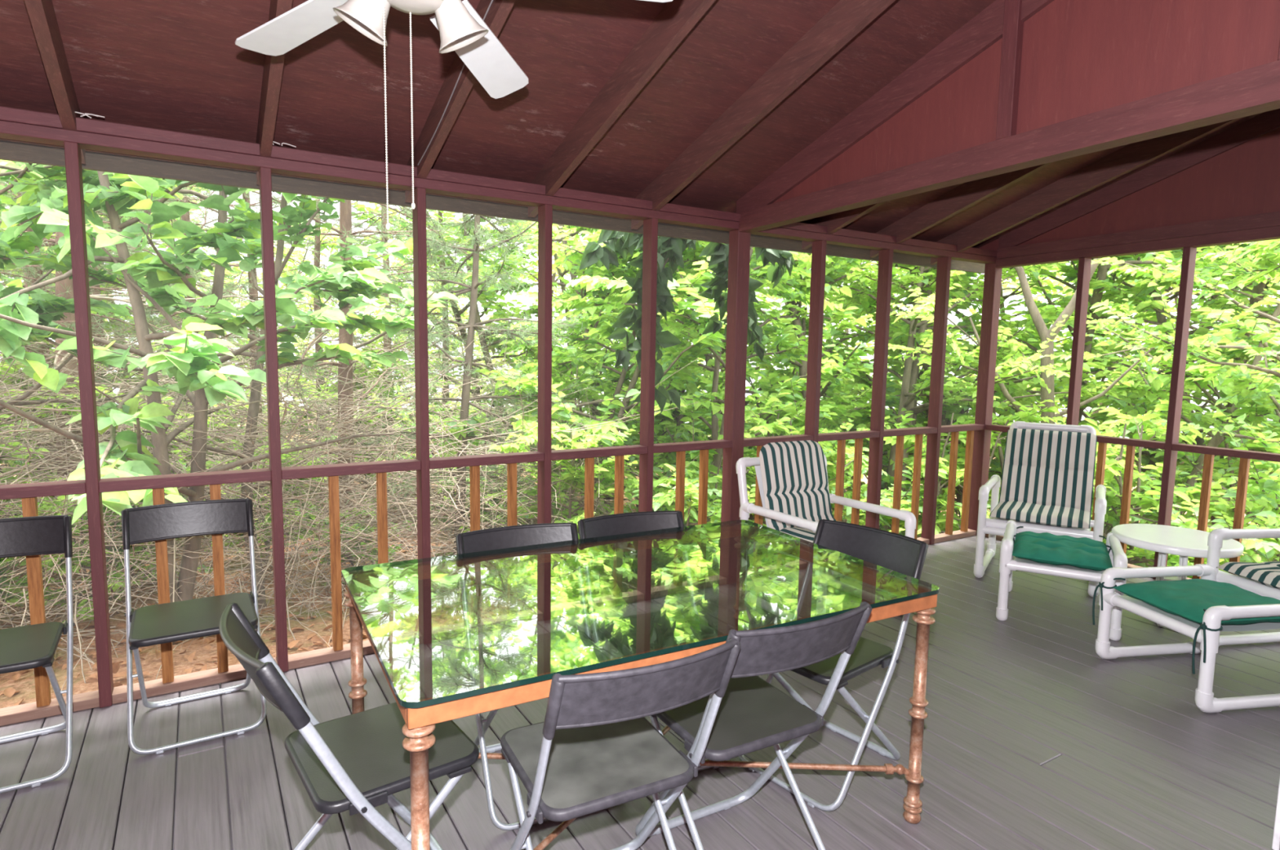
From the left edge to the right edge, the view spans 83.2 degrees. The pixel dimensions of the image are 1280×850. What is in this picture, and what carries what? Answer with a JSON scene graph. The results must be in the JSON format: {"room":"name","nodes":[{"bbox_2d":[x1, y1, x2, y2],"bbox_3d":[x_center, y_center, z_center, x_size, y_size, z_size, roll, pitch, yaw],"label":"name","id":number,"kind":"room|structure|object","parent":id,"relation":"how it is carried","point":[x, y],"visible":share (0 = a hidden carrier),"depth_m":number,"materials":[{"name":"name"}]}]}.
{"room":"screened porch","nodes":[
{"label":"screened porch","id":0,"kind":"room"},
{"bbox_2d":[0,106,1002,726],"bbox_3d":[-0.913,-0.086,3.427,8.378,2.204,0.210,-3,7,-31],"label":"wall","id":1,"kind":"structure","parent":0,"point":[17,124],"depth_m":3.49,"materials":[{"name":"red paint"}]},
{"bbox_2d":[0,0,1262,265],"bbox_3d":[0.280,-1.615,1.716,8.750,1.537,4.360,-3,7,-31],"label":"ceiling","id":2,"kind":"structure","parent":0,"point":[691,103],"depth_m":2.84,"materials":[{"name":"red wood"}]},
{"bbox_2d":[235,0,672,229],"bbox_3d":[-0.521,-1.015,1.638,1.252,1.116,1.223,-3,7,-31],"label":"ceiling fan","id":3,"kind":"object","parent":2,"relation":"hanging from","point":[462,30],"visible":1,"depth_m":1.83,"materials":[{"name":"white metal"}]},
{"bbox_2d":[0,137,985,273],"bbox_3d":[-0.875,-1.137,3.642,8.750,0.128,0.042,-3,7,-31],"label":"board","id":4,"kind":"object","parent":2,"relation":"attached to","point":[15,150],"visible":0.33,"depth_m":3.38,"materials":[{"name":"brown wood"}]},
{"bbox_2d":[0,535,1279,849],"bbox_3d":[0.222,1.252,1.682,8.389,0.060,4.410,-3,7,-31],"label":"floor","id":5,"kind":"structure","parent":0,"point":[1033,739],"depth_m":2.49,"materials":[{"name":"grey wood"}]},
{"bbox_2d":[0,515,75,793],"bbox_3d":[-2.074,0.730,2.291,0.424,0.776,0.506,-3,7,-33],"label":"folding chair","id":6,"kind":"object","parent":5,"relation":"on","point":[33,646],"visible":1,"depth_m":2.44,"materials":[{"name":"black plastic"}]},
{"bbox_2d":[120,497,266,754],"bbox_3d":[-1.613,0.705,2.613,0.424,0.776,0.506,-3,7,-32],"label":"folding chair","id":7,"kind":"object","parent":5,"relation":"on","point":[169,622],"visible":0.97,"depth_m":2.65,"materials":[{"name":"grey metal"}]},
{"bbox_2d":[218,602,479,849],"bbox_3d":[-0.681,0.814,1.708,0.513,0.776,0.424,-4,7,-37],"label":"folding chair","id":8,"kind":"object","parent":5,"relation":"on","point":[356,762],"visible":0.87,"depth_m":1.66,"materials":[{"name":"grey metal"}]},
{"bbox_2d":[455,522,609,830],"bbox_3d":[-0.330,0.758,2.312,0.424,0.776,0.508,-2,7,-26],"label":"folding chair","id":9,"kind":"object","parent":5,"relation":"on","point":[512,659],"visible":0.7,"depth_m":2.31,"materials":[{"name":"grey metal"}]},
{"bbox_2d":[500,637,741,849],"bbox_3d":[-0.079,0.828,1.669,0.424,0.776,0.508,-2,7,-27],"label":"folding chair","id":10,"kind":"object","parent":5,"relation":"on","point":[595,748],"visible":1,"depth_m":1.58,"materials":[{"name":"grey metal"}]},
{"bbox_2d":[342,520,938,849],"bbox_3d":[-0.018,0.807,2.151,1.505,0.720,0.940,-2,7,-29],"label":"dining table","id":11,"kind":"object","parent":5,"relation":"on","point":[420,717],"visible":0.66,"depth_m":2.12,"materials":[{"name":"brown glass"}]},
{"bbox_2d":[577,510,730,771],"bbox_3d":[0.051,0.741,2.532,0.424,0.776,0.508,-2,7,-25],"label":"folding chair","id":12,"kind":"object","parent":5,"relation":"on","point":[645,632],"visible":0.46,"depth_m":2.55,"materials":[{"name":"black plastic"}]},
{"bbox_2d":[635,601,871,849],"bbox_3d":[0.276,0.810,1.902,0.424,0.776,0.508,-2,7,-29],"label":"folding chair","id":13,"kind":"object","parent":5,"relation":"on","point":[753,714],"visible":0.81,"depth_m":1.83,"materials":[{"name":"black plastic"}]},
{"bbox_2d":[735,453,916,621],"bbox_3d":[0.987,0.601,3.933,0.667,0.798,0.727,-2,7,-30],"label":"lounge chair","id":14,"kind":"object","parent":5,"relation":"on","point":[825,575],"visible":0.42,"depth_m":3.92,"materials":[{"name":"white plastic"}]},
{"bbox_2d":[759,440,844,546],"bbox_3d":[1.009,0.374,3.878,0.480,0.503,0.664,-2,7,-30],"label":"cushion","id":15,"kind":"object","parent":14,"relation":"on","point":[794,478],"visible":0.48,"depth_m":4.05,"materials":[{"name":"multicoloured fabric"}]},
{"bbox_2d":[738,519,928,811],"bbox_3d":[0.637,0.763,2.419,0.508,0.776,0.424,-4,8,-40],"label":"folding chair","id":16,"kind":"object","parent":5,"relation":"on","point":[904,554],"visible":0.56,"depth_m":2.39,"materials":[{"name":"black plastic"}]},
{"bbox_2d":[973,421,1106,596],"bbox_3d":[2.579,0.485,4.609,0.667,0.944,0.796,5,7,32],"label":"lounge chair","id":17,"kind":"object","parent":5,"relation":"on","point":[993,526],"visible":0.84,"depth_m":4.45,"materials":[{"name":"white plastic"}]},
{"bbox_2d":[989,427,1097,528],"bbox_3d":[2.562,0.322,4.561,0.524,0.517,0.731,5,7,32],"label":"cushion","id":18,"kind":"object","parent":17,"relation":"on","point":[1047,477],"visible":1,"depth_m":4.69,"materials":[{"name":"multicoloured fabric"}]},
{"bbox_2d":[995,520,1127,640],"bbox_3d":[2.269,0.808,3.907,0.557,0.434,0.596,4,7,29],"label":"footstool","id":19,"kind":"object","parent":5,"relation":"on","point":[1118,557],"visible":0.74,"depth_m":3.73,"materials":[{"name":"white plastic"}]},
{"bbox_2d":[1004,525,1112,570],"bbox_3d":[2.277,0.738,3.912,0.570,0.226,0.581,4,7,29],"label":"cushion","id":20,"kind":"object","parent":19,"relation":"on","point":[1085,553],"visible":0.89,"depth_m":3.77,"materials":[{"name":"teal fabric"}]},
{"bbox_2d":[1111,523,1244,626],"bbox_3d":[2.849,0.814,3.867,0.566,0.450,0.566,4,7,30],"label":"side table","id":21,"kind":"object","parent":5,"relation":"on","point":[1184,542],"visible":0.77,"depth_m":3.78,"materials":[{"name":"white plastic"}]},
{"bbox_2d":[1095,564,1279,713],"bbox_3d":[2.446,0.894,3.112,0.597,0.434,0.557,0,6,-10],"label":"footstool","id":22,"kind":"object","parent":5,"relation":"on","point":[1205,700],"visible":0.88,"depth_m":2.97,"materials":[{"name":"white plastic"}]},
{"bbox_2d":[1092,577,1279,674],"bbox_3d":[2.424,0.833,3.102,0.598,0.247,0.570,0,6,-10],"label":"cushion","id":23,"kind":"object","parent":22,"relation":"on","point":[1188,598],"visible":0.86,"depth_m":3.06,"materials":[{"name":"teal fabric"}]},
{"bbox_2d":[1206,528,1279,646],"bbox_3d":[3.160,0.667,3.212,0.797,0.888,0.667,0,6,-10],"label":"lounge chair","id":24,"kind":"object","parent":5,"relation":"on","point":[1215,537],"visible":0.49,"depth_m":3.43,"materials":[{"name":"white plastic"}]},
{"bbox_2d":[1217,560,1279,588],"bbox_3d":[3.126,0.475,3.186,0.730,0.520,0.524,0,6,-10],"label":"cushion","id":25,"kind":"object","parent":24,"relation":"on","point":[1266,573],"visible":1,"depth_m":3.27,"materials":[{"name":"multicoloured fabric"}]},
{"bbox_2d":[736,0,1279,232],"bbox_3d":[1.721,-1.692,2.242,0.089,1.598,4.360,-3,7,-31],"label":"wall","id":26,"kind":"structure","parent":0,"point":[1022,84],"depth_m":2.68,"materials":[{"name":"red paint"}]},
{"bbox_2d":[978,108,1279,579],"bbox_3d":[3.757,-0.768,3.692,0.092,3.664,4.510,-3,7,-31],"label":"wall","id":27,"kind":"structure","parent":0,"point":[1224,188],"depth_m":4.42,"materials":[{"name":"red paint"}]},
{"label":"outside","id":28,"kind":"structure","parent":0,"visible":0},
{"bbox_2d":[0,402,1263,708],"bbox_3d":[12.787,1.885,23.781,76.000,4.559,72.000,-3,7,-31],"label":"ground","id":29,"kind":"structure","parent":28,"point":[24,684],"depth_m":5.24,"materials":[{"name":"brown soil"}]},
{"bbox_2d":[0,386,80,592],"bbox_3d":[-5.281,0.526,5.819,1.678,1.715,1.510,6,7,38],"label":"leafy shrub","id":30,"kind":"object","parent":29,"relation":"on","point":[15,444],"visible":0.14,"depth_m":5.73,"materials":[{"name":"green plant"}]},
{"bbox_2d":[0,496,155,623],"bbox_3d":[-3.873,0.870,5.147,0.943,1.072,1.048,1,6,-4],"label":"leafy shrub","id":31,"kind":"object","parent":29,"relation":"on","point":[51,563],"visible":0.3,"depth_m":4.94,"materials":[{"name":"green plant"}]},
{"bbox_2d":[0,160,191,410],"bbox_3d":[-4.239,-0.926,4.865,2.056,4.944,3.076,-1,6,-18],"label":"broadleaf tree","id":32,"kind":"object","parent":29,"relation":"on","point":[54,307],"visible":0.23,"depth_m":4.81,"materials":[{"name":"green plant"}]},
{"bbox_2d":[0,161,209,559],"bbox_3d":[-6.038,-2.628,6.569,3.982,8.303,4.031,4,6,24],"label":"pine","id":33,"kind":"object","parent":29,"relation":"on","point":[131,246],"visible":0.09,"depth_m":6.78,"materials":[{"name":"green plant"}]},
{"bbox_2d":[0,182,232,499],"bbox_3d":[-6.408,-3.168,7.769,4.424,9.226,4.479,5,7,34],"label":"pine","id":34,"kind":"object","parent":29,"relation":"on","point":[32,268],"visible":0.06,"depth_m":7.78,"materials":[{"name":"green plant"}]},
{"bbox_2d":[0,160,246,466],"bbox_3d":[-8.190,-2.459,10.149,4.642,7.182,4.286,-2,6,-23],"label":"tree","id":35,"kind":"object","parent":29,"relation":"on","point":[6,181],"visible":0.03,"depth_m":9.93,"materials":[{"name":"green plant"}]},
{"bbox_2d":[0,180,260,442],"bbox_3d":[-6.426,-2.672,8.574,4.031,8.303,3.982,3,6,15],"label":"pine","id":36,"kind":"object","parent":29,"relation":"on","point":[95,291],"visible":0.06,"depth_m":8.70,"materials":[{"name":"green plant"}]},
{"bbox_2d":[35,374,260,528],"bbox_3d":[-4.636,0.475,6.958,1.698,1.929,1.887,-2,6,-25],"label":"leafy shrub","id":37,"kind":"object","parent":29,"relation":"on","point":[100,388],"visible":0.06,"depth_m":6.79,"materials":[{"name":"green plant"}]},
{"bbox_2d":[83,454,215,582],"bbox_3d":[-4.026,0.769,5.825,1.226,1.177,1.348,-1,6,-21],"label":"leafy shrub","id":38,"kind":"object","parent":29,"relation":"on","point":[188,468],"visible":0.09,"depth_m":5.57,"materials":[{"name":"green plant"}]},
{"bbox_2d":[0,160,315,577],"bbox_3d":[-5.296,-2.465,6.277,4.205,9.245,4.323,0,6,-11],"label":"pine tree","id":39,"kind":"object","parent":29,"relation":"on","point":[70,316],"visible":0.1,"depth_m":6.51,"materials":[{"name":"green plant"}]},
{"bbox_2d":[0,185,336,467],"bbox_3d":[-7.124,-2.002,10.946,3.651,6.089,3.954,5,7,32],"label":"tree","id":40,"kind":"object","parent":29,"relation":"on","point":[160,246],"visible":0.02,"depth_m":10.94,"materials":[{"name":"green plant"}]},
{"bbox_2d":[29,186,357,539],"bbox_3d":[-5.016,-1.773,8.328,3.919,6.800,3.338,1,6,0],"label":"pine tree","id":41,"kind":"object","parent":29,"relation":"on","point":[186,217],"visible":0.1,"depth_m":8.04,"materials":[{"name":"green plant"}]},
{"bbox_2d":[25,193,413,608],"bbox_3d":[-2.822,-1.194,5.577,1.979,5.426,2.647,2,6,11],"label":"broadleaf tree","id":42,"kind":"object","parent":29,"relation":"on","point":[167,297],"visible":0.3,"depth_m":5.55,"materials":[{"name":"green plant"}]},
{"bbox_2d":[0,170,461,644],"bbox_3d":[-2.764,-0.963,4.477,3.306,5.050,3.084,5,7,35],"label":"broadleaf tree","id":43,"kind":"object","parent":29,"relation":"on","point":[43,207],"visible":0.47,"depth_m":4.26,"materials":[{"name":"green plant"}]},
{"bbox_2d":[103,184,362,503],"bbox_3d":[-5.030,-2.121,9.035,3.359,6.919,3.318,0,6,-10],"label":"pine","id":44,"kind":"object","parent":29,"relation":"on","point":[252,291],"visible":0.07,"depth_m":9.05,"materials":[{"name":"green plant"}]},
{"bbox_2d":[204,439,328,566],"bbox_3d":[-3.280,0.717,6.414,1.258,1.286,1.132,5,7,31],"label":"leafy shrub","id":45,"kind":"object","parent":29,"relation":"on","point":[287,455],"visible":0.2,"depth_m":6.42,"materials":[{"name":"green plant"}]},
{"bbox_2d":[222,219,339,435],"bbox_3d":[-7.226,-1.775,15.035,3.061,5.130,3.316,-4,7,-37],"label":"tree","id":46,"kind":"object","parent":29,"relation":"on","point":[327,237],"visible":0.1,"depth_m":14.96,"materials":[{"name":"green plant"}]},
{"bbox_2d":[224,192,407,497],"bbox_3d":[-4.534,-2.018,10.352,3.135,6.458,3.097,3,6,23],"label":"pine","id":47,"kind":"object","parent":29,"relation":"on","point":[317,242],"visible":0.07,"depth_m":10.33,"materials":[{"name":"green plant"}]},
{"bbox_2d":[126,184,510,542],"bbox_3d":[-3.059,-2.280,7.314,3.673,8.054,3.849,-1,6,-19],"label":"pine tree","id":48,"kind":"object","parent":29,"relation":"on","point":[345,208],"visible":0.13,"depth_m":7.34,"materials":[{"name":"green plant"}]},
{"bbox_2d":[257,337,404,482],"bbox_3d":[-4.216,-0.040,10.100,2.307,2.358,2.076,-3,7,-33],"label":"leafy shrub","id":49,"kind":"object","parent":29,"relation":"on","point":[356,371],"visible":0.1,"depth_m":9.88,"materials":[{"name":"green plant"}]},
{"bbox_2d":[0,241,699,690],"bbox_3d":[-3.929,0.268,7.361,11.009,4.190,8.636,-3,7,-31],"label":"brush","id":50,"kind":"object","parent":29,"relation":"on","point":[42,461],"visible":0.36,"depth_m":5.62,"materials":[{"name":"green plant"}]},
{"bbox_2d":[292,501,417,593],"bbox_3d":[-2.370,1.071,6.186,0.962,0.841,0.876,5,7,36],"label":"leafy shrub","id":51,"kind":"object","parent":29,"relation":"on","point":[311,516],"visible":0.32,"depth_m":6.13,"materials":[{"name":"green plant"}]},
{"bbox_2d":[288,361,451,516],"bbox_3d":[-3.476,0.249,9.346,1.887,2.144,2.097,1,6,3],"label":"leafy shrub","id":52,"kind":"object","parent":29,"relation":"on","point":[370,377],"visible":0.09,"depth_m":9.19,"materials":[{"name":"green plant"}]},
{"bbox_2d":[266,200,475,509],"bbox_3d":[-3.509,-1.904,9.865,3.097,6.458,3.135,-3,7,-33],"label":"pine","id":53,"kind":"object","parent":29,"relation":"on","point":[384,221],"visible":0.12,"depth_m":9.71,"materials":[{"name":"green plant"}]},
{"bbox_2d":[307,211,468,424],"bbox_3d":[-5.294,-1.753,15.091,3.163,5.618,2.652,-2,7,-29],"label":"tree","id":54,"kind":"object","parent":29,"relation":"on","point":[378,311],"visible":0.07,"depth_m":14.59,"materials":[{"name":"green plant"}]},
{"bbox_2d":[0,497,795,706],"bbox_3d":[-3.152,1.524,6.629,11.110,0.930,7.133,-3,7,-31],"label":"fallen leaves","id":55,"kind":"object","parent":29,"relation":"on","point":[8,692],"visible":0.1,"depth_m":4.94,"materials":[{"name":"brown plant"}]},
{"bbox_2d":[352,210,530,493],"bbox_3d":[-3.224,-1.882,11.447,3.135,6.458,3.097,2,6,14],"label":"pine","id":56,"kind":"object","parent":29,"relation":"on","point":[440,214],"visible":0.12,"depth_m":11.40,"materials":[{"name":"green plant"}]},
{"bbox_2d":[294,207,598,597],"bbox_3d":[-1.694,-0.697,6.401,2.547,5.618,2.583,-4,8,-38],"label":"pine tree","id":57,"kind":"object","parent":29,"relation":"on","point":[468,362],"visible":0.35,"depth_m":6.41,"materials":[{"name":"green plant"}]},
{"bbox_2d":[333,201,565,430],"bbox_3d":[-2.765,-2.241,12.056,3.422,7.249,4.081,1,6,0],"label":"tree","id":58,"kind":"object","parent":29,"relation":"on","point":[361,206],"visible":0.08,"depth_m":11.91,"materials":[{"name":"green plant"}]},
{"bbox_2d":[366,385,535,531],"bbox_3d":[-2.062,0.501,8.389,1.927,1.849,2.118,-2,7,-26],"label":"leafy shrub","id":59,"kind":"object","parent":29,"relation":"on","point":[477,443],"visible":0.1,"depth_m":8.47,"materials":[{"name":"green plant"}]},
{"bbox_2d":[403,448,555,571],"bbox_3d":[-1.530,0.879,7.345,1.402,1.345,1.540,-4,8,-41],"label":"leafy shrub","id":60,"kind":"object","parent":29,"relation":"on","point":[485,513],"visible":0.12,"depth_m":7.28,"materials":[{"name":"green plant"}]},
{"bbox_2d":[358,205,608,476],"bbox_3d":[-2.038,-1.840,10.722,4.218,6.495,3.894,2,6,11],"label":"tree","id":61,"kind":"object","parent":29,"relation":"on","point":[532,309],"visible":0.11,"depth_m":10.50,"materials":[{"name":"green plant"}]},
{"bbox_2d":[451,224,627,417],"bbox_3d":[-2.478,-2.927,19.108,5.526,8.550,5.102,-2,7,-28],"label":"tree","id":62,"kind":"object","parent":29,"relation":"on","point":[533,277],"visible":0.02,"depth_m":19.34,"materials":[{"name":"green plant"}]},
{"bbox_2d":[440,217,640,493],"bbox_3d":[-1.525,-2.030,13.200,4.082,6.840,4.421,1,6,4],"label":"tree","id":63,"kind":"object","parent":29,"relation":"on","point":[557,269],"visible":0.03,"depth_m":12.14,"materials":[{"name":"green plant"}]},
{"bbox_2d":[458,415,639,596],"bbox_3d":[-0.601,0.740,5.968,1.510,1.715,1.678,-2,7,-30],"label":"leafy shrub","id":64,"kind":"object","parent":29,"relation":"on","point":[568,476],"visible":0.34,"depth_m":5.88,"materials":[{"name":"green plant"}]},
{"bbox_2d":[453,342,674,521],"bbox_3d":[-0.788,0.310,8.561,2.516,2.572,2.264,3,6,16],"label":"leafy shrub","id":65,"kind":"object","parent":29,"relation":"on","point":[566,380],"visible":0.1,"depth_m":8.19,"materials":[{"name":"green plant"}]},
{"bbox_2d":[480,218,715,515],"bbox_3d":[-0.840,-1.884,9.545,3.826,6.796,3.208,3,6,16],"label":"tree","id":66,"kind":"object","parent":29,"relation":"on","point":[598,293],"visible":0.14,"depth_m":9.38,"materials":[{"name":"green plant"}]},
{"bbox_2d":[439,224,764,568],"bbox_3d":[-0.208,-0.980,7.275,2.879,5.165,3.601,2,6,10],"label":"broadleaf tree","id":67,"kind":"object","parent":29,"relation":"on","point":[691,353],"visible":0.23,"depth_m":6.75,"materials":[{"name":"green plant"}]},
{"bbox_2d":[578,229,795,412],"bbox_3d":[0.338,-0.810,4.953,1.552,1.411,0.726,-3,7,-31],"label":"branch","id":68,"kind":"object","parent":67,"relation":"hanging from","point":[670,250],"visible":0.42,"depth_m":4.74,"materials":[{"name":"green plant"}]},
{"bbox_2d":[561,331,725,506],"bbox_3d":[0.004,0.209,10.152,2.642,3.001,2.936,2,6,8],"label":"leafy shrub","id":69,"kind":"object","parent":29,"relation":"on","point":[663,418],"visible":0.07,"depth_m":9.71,"materials":[{"name":"green plant"}]},
{"bbox_2d":[555,241,803,479],"bbox_3d":[0.745,-1.115,9.331,3.469,5.814,3.758,3,6,19],"label":"tree","id":70,"kind":"object","parent":29,"relation":"on","point":[673,427],"visible":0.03,"depth_m":9.22,"materials":[{"name":"green plant"}]},
{"bbox_2d":[608,454,772,581],"bbox_3d":[0.614,0.969,6.021,1.733,1.513,1.577,-1,6,-20],"label":"leafy shrub","id":71,"kind":"object","parent":29,"relation":"on","point":[713,511],"visible":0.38,"depth_m":5.63,"materials":[{"name":"green plant"}]},
{"bbox_2d":[565,240,873,567],"bbox_3d":[0.772,-0.837,7.071,3.034,4.957,2.863,-1,6,-16],"label":"broadleaf tree","id":72,"kind":"object","parent":29,"relation":"on","point":[593,283],"visible":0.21,"depth_m":6.80,"materials":[{"name":"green plant"}]},
{"bbox_2d":[625,410,824,566],"bbox_3d":[1.111,0.779,7.915,2.310,2.018,2.102,7,8,44],"label":"leafy shrub","id":73,"kind":"object","parent":29,"relation":"on","point":[678,437],"visible":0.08,"depth_m":7.82,"materials":[{"name":"green plant"}]},
{"bbox_2d":[635,241,900,519],"bbox_3d":[1.092,-1.823,10.131,4.381,7.307,4.745,5,7,36],"label":"tree","id":74,"kind":"object","parent":29,"relation":"on","point":[759,385],"visible":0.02,"depth_m":9.97,"materials":[{"name":"green plant"}]},
{"bbox_2d":[684,353,891,524],"bbox_3d":[1.833,0.506,9.015,2.453,2.787,2.726,3,6,19],"label":"leafy shrub","id":75,"kind":"object","parent":29,"relation":"on","point":[840,403],"visible":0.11,"depth_m":8.60,"materials":[{"name":"green plant"}]},
{"bbox_2d":[697,257,906,446],"bbox_3d":[2.620,-1.587,13.475,4.082,6.840,4.421,1,6,1],"label":"tree","id":76,"kind":"object","parent":29,"relation":"on","point":[766,366],"visible":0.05,"depth_m":12.43,"materials":[{"name":"green plant"}]},
{"bbox_2d":[708,405,905,566],"bbox_3d":[1.331,0.762,6.597,1.698,1.929,1.887,-1,6,-21],"label":"leafy shrub","id":77,"kind":"object","parent":29,"relation":"on","point":[764,428],"visible":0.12,"depth_m":6.35,"materials":[{"name":"green plant"}]},
{"bbox_2d":[698,241,962,437],"bbox_3d":[2.041,-2.061,9.678,4.336,7.702,3.636,3,6,22],"label":"tree","id":78,"kind":"object","parent":29,"relation":"on","point":[780,342],"visible":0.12,"depth_m":9.24,"materials":[{"name":"green plant"}]},
{"bbox_2d":[763,424,923,535],"bbox_3d":[1.933,1.000,7.218,2.118,1.849,1.927,-2,7,-27],"label":"leafy shrub","id":79,"kind":"object","parent":29,"relation":"on","point":[846,510],"visible":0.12,"depth_m":7.23,"materials":[{"name":"green plant"}]},
{"bbox_2d":[751,400,964,537],"bbox_3d":[3.006,0.793,9.604,2.453,2.354,2.695,-2,7,-27],"label":"leafy shrub","id":80,"kind":"object","parent":29,"relation":"on","point":[864,419],"visible":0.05,"depth_m":9.61,"materials":[{"name":"green plant"}]},
{"bbox_2d":[768,266,1017,506],"bbox_3d":[4.496,-1.988,11.804,5.272,8.119,4.868,0,6,-7],"label":"tree","id":81,"kind":"object","parent":29,"relation":"on","point":[872,301],"visible":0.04,"depth_m":11.75,"materials":[{"name":"green plant"}]},
{"bbox_2d":[766,257,1083,481],"bbox_3d":[4.078,-1.414,10.628,4.200,6.498,3.878,-1,6,-22],"label":"tree","id":82,"kind":"object","parent":29,"relation":"on","point":[901,333],"visible":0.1,"depth_m":9.53,"materials":[{"name":"green plant"}]},
{"bbox_2d":[765,262,1110,529],"bbox_3d":[3.627,-1.447,9.581,4.254,6.692,4.122,6,8,42],"label":"broadleaf tree","id":83,"kind":"object","parent":29,"relation":"on","point":[908,379],"visible":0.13,"depth_m":8.82,"materials":[{"name":"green plant"}]},
{"bbox_2d":[845,347,1039,530],"bbox_3d":[4.573,0.408,11.076,2.830,3.216,3.146,4,7,25],"label":"leafy shrub","id":84,"kind":"object","parent":29,"relation":"on","point":[948,412],"visible":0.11,"depth_m":10.62,"materials":[{"name":"green plant"}]},
{"bbox_2d":[826,256,1071,467],"bbox_3d":[5.385,-2.864,12.549,4.705,9.968,5.612,3,6,21],"label":"tree","id":85,"kind":"object","parent":29,"relation":"on","point":[898,309],"visible":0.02,"depth_m":12.71,"materials":[{"name":"green plant"}]},
{"bbox_2d":[856,399,1065,534],"bbox_3d":[3.379,0.864,7.710,2.307,2.358,2.076,-4,7,-38],"label":"leafy shrub","id":86,"kind":"object","parent":29,"relation":"on","point":[944,462],"visible":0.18,"depth_m":7.61,"materials":[{"name":"green plant"}]},
{"bbox_2d":[854,263,1149,482],"bbox_3d":[6.529,-1.621,13.574,4.490,7.524,4.863,0,6,-8],"label":"tree","id":87,"kind":"object","parent":29,"relation":"on","point":[1015,291],"visible":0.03,"depth_m":13.20,"materials":[{"name":"green plant"}]},
{"bbox_2d":[862,263,1155,517],"bbox_3d":[4.235,-1.989,10.287,5.272,8.119,4.868,-4,8,-42],"label":"tree","id":88,"kind":"object","parent":29,"relation":"on","point":[1022,383],"visible":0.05,"depth_m":10.09,"materials":[{"name":"green plant"}]},
{"bbox_2d":[888,257,1151,473],"bbox_3d":[4.071,-1.149,7.869,2.745,6.556,3.031,3,6,18],"label":"broadleaf tree","id":89,"kind":"object","parent":29,"relation":"on","point":[1047,386],"visible":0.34,"depth_m":7.68,"materials":[{"name":"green plant"}]},
{"bbox_2d":[941,484,1187,567],"bbox_3d":[3.822,1.200,6.824,1.752,1.681,1.925,2,6,10],"label":"leafy shrub","id":90,"kind":"object","parent":29,"relation":"on","point":[1111,513],"visible":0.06,"depth_m":6.21,"materials":[{"name":"green plant"}]},
{"bbox_2d":[988,404,1215,567],"bbox_3d":[5.939,0.988,9.363,2.888,2.522,2.628,4,7,25],"label":"leafy shrub","id":91,"kind":"object","parent":29,"relation":"on","point":[994,464],"visible":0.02,"depth_m":9.69,"materials":[{"name":"green plant"}]},
{"bbox_2d":[946,245,1266,488],"bbox_3d":[6.669,-2.202,10.153,4.277,9.061,5.102,-1,6,-21],"label":"tree","id":92,"kind":"object","parent":29,"relation":"on","point":[1071,273],"visible":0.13,"depth_m":9.99,"materials":[{"name":"green plant"}]},
{"bbox_2d":[960,398,1279,578],"bbox_3d":[4.127,0.967,6.250,2.076,2.358,2.307,0,6,-12],"label":"leafy shrub","id":93,"kind":"object","parent":29,"relation":"on","point":[1113,467],"visible":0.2,"depth_m":6.04,"materials":[{"name":"green plant"}]},
{"bbox_2d":[995,243,1279,564],"bbox_3d":[7.646,-1.086,9.835,4.082,6.840,4.421,-2,7,-25],"label":"tree","id":94,"kind":"object","parent":29,"relation":"on","point":[1117,292],"visible":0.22,"depth_m":9.56,"materials":[{"name":"green plant"}]},
{"bbox_2d":[1018,266,1275,514],"bbox_3d":[9.227,-2.086,12.314,5.799,8.931,5.354,0,6,-11],"label":"tree","id":95,"kind":"object","parent":29,"relation":"on","point":[1150,314],"visible":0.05,"depth_m":12.24,"materials":[{"name":"green plant"}]},
{"bbox_2d":[1026,239,1279,564],"bbox_3d":[5.536,-0.499,6.226,3.909,5.861,3.313,2,6,13],"label":"broadleaf tree","id":96,"kind":"object","parent":29,"relation":"on","point":[1267,486],"visible":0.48,"depth_m":6.06,"materials":[{"name":"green plant"}]},
{"bbox_2d":[1054,241,1279,524],"bbox_3d":[7.842,-1.627,9.895,5.272,8.119,4.868,5,7,37],"label":"tree","id":97,"kind":"object","parent":29,"relation":"on","point":[1113,401],"visible":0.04,"depth_m":9.44,"materials":[{"name":"green plant"}]},
{"bbox_2d":[1066,240,1279,567],"bbox_3d":[6.549,-0.488,7.532,3.608,5.439,3.217,1,6,1],"label":"broadleaf tree","id":98,"kind":"object","parent":29,"relation":"on","point":[1251,393],"visible":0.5,"depth_m":7.66,"materials":[{"name":"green plant"}]},
{"bbox_2d":[1087,240,1279,468],"bbox_3d":[9.623,-2.485,10.949,4.705,9.968,5.612,-1,6,-19],"label":"tree","id":99,"kind":"object","parent":29,"relation":"on","point":[1257,289],"visible":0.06,"depth_m":10.76,"materials":[{"name":"green plant"}]},
{"bbox_2d":[1111,349,1279,577],"bbox_3d":[6.583,0.837,7.565,2.830,3.216,3.146,6,8,41],"label":"leafy shrub","id":100,"kind":"object","parent":29,"relation":"on","point":[1251,411],"visible":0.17,"depth_m":7.47,"materials":[{"name":"green plant"}]},
{"bbox_2d":[1141,246,1279,489],"bbox_3d":[8.835,-2.014,8.987,4.277,9.061,5.102,-1,6,-21],"label":"tree","id":101,"kind":"object","parent":29,"relation":"on","point":[1240,353],"visible":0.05,"depth_m":9.33,"materials":[{"name":"green plant"}]},
{"bbox_2d":[1146,490,1279,577],"bbox_3d":[4.647,1.402,4.883,1.927,1.849,2.118,-5,8,-44],"label":"leafy shrub","id":102,"kind":"object","parent":29,"relation":"on","point":[1267,551],"visible":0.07,"depth_m":4.84,"materials":[{"name":"green plant"}]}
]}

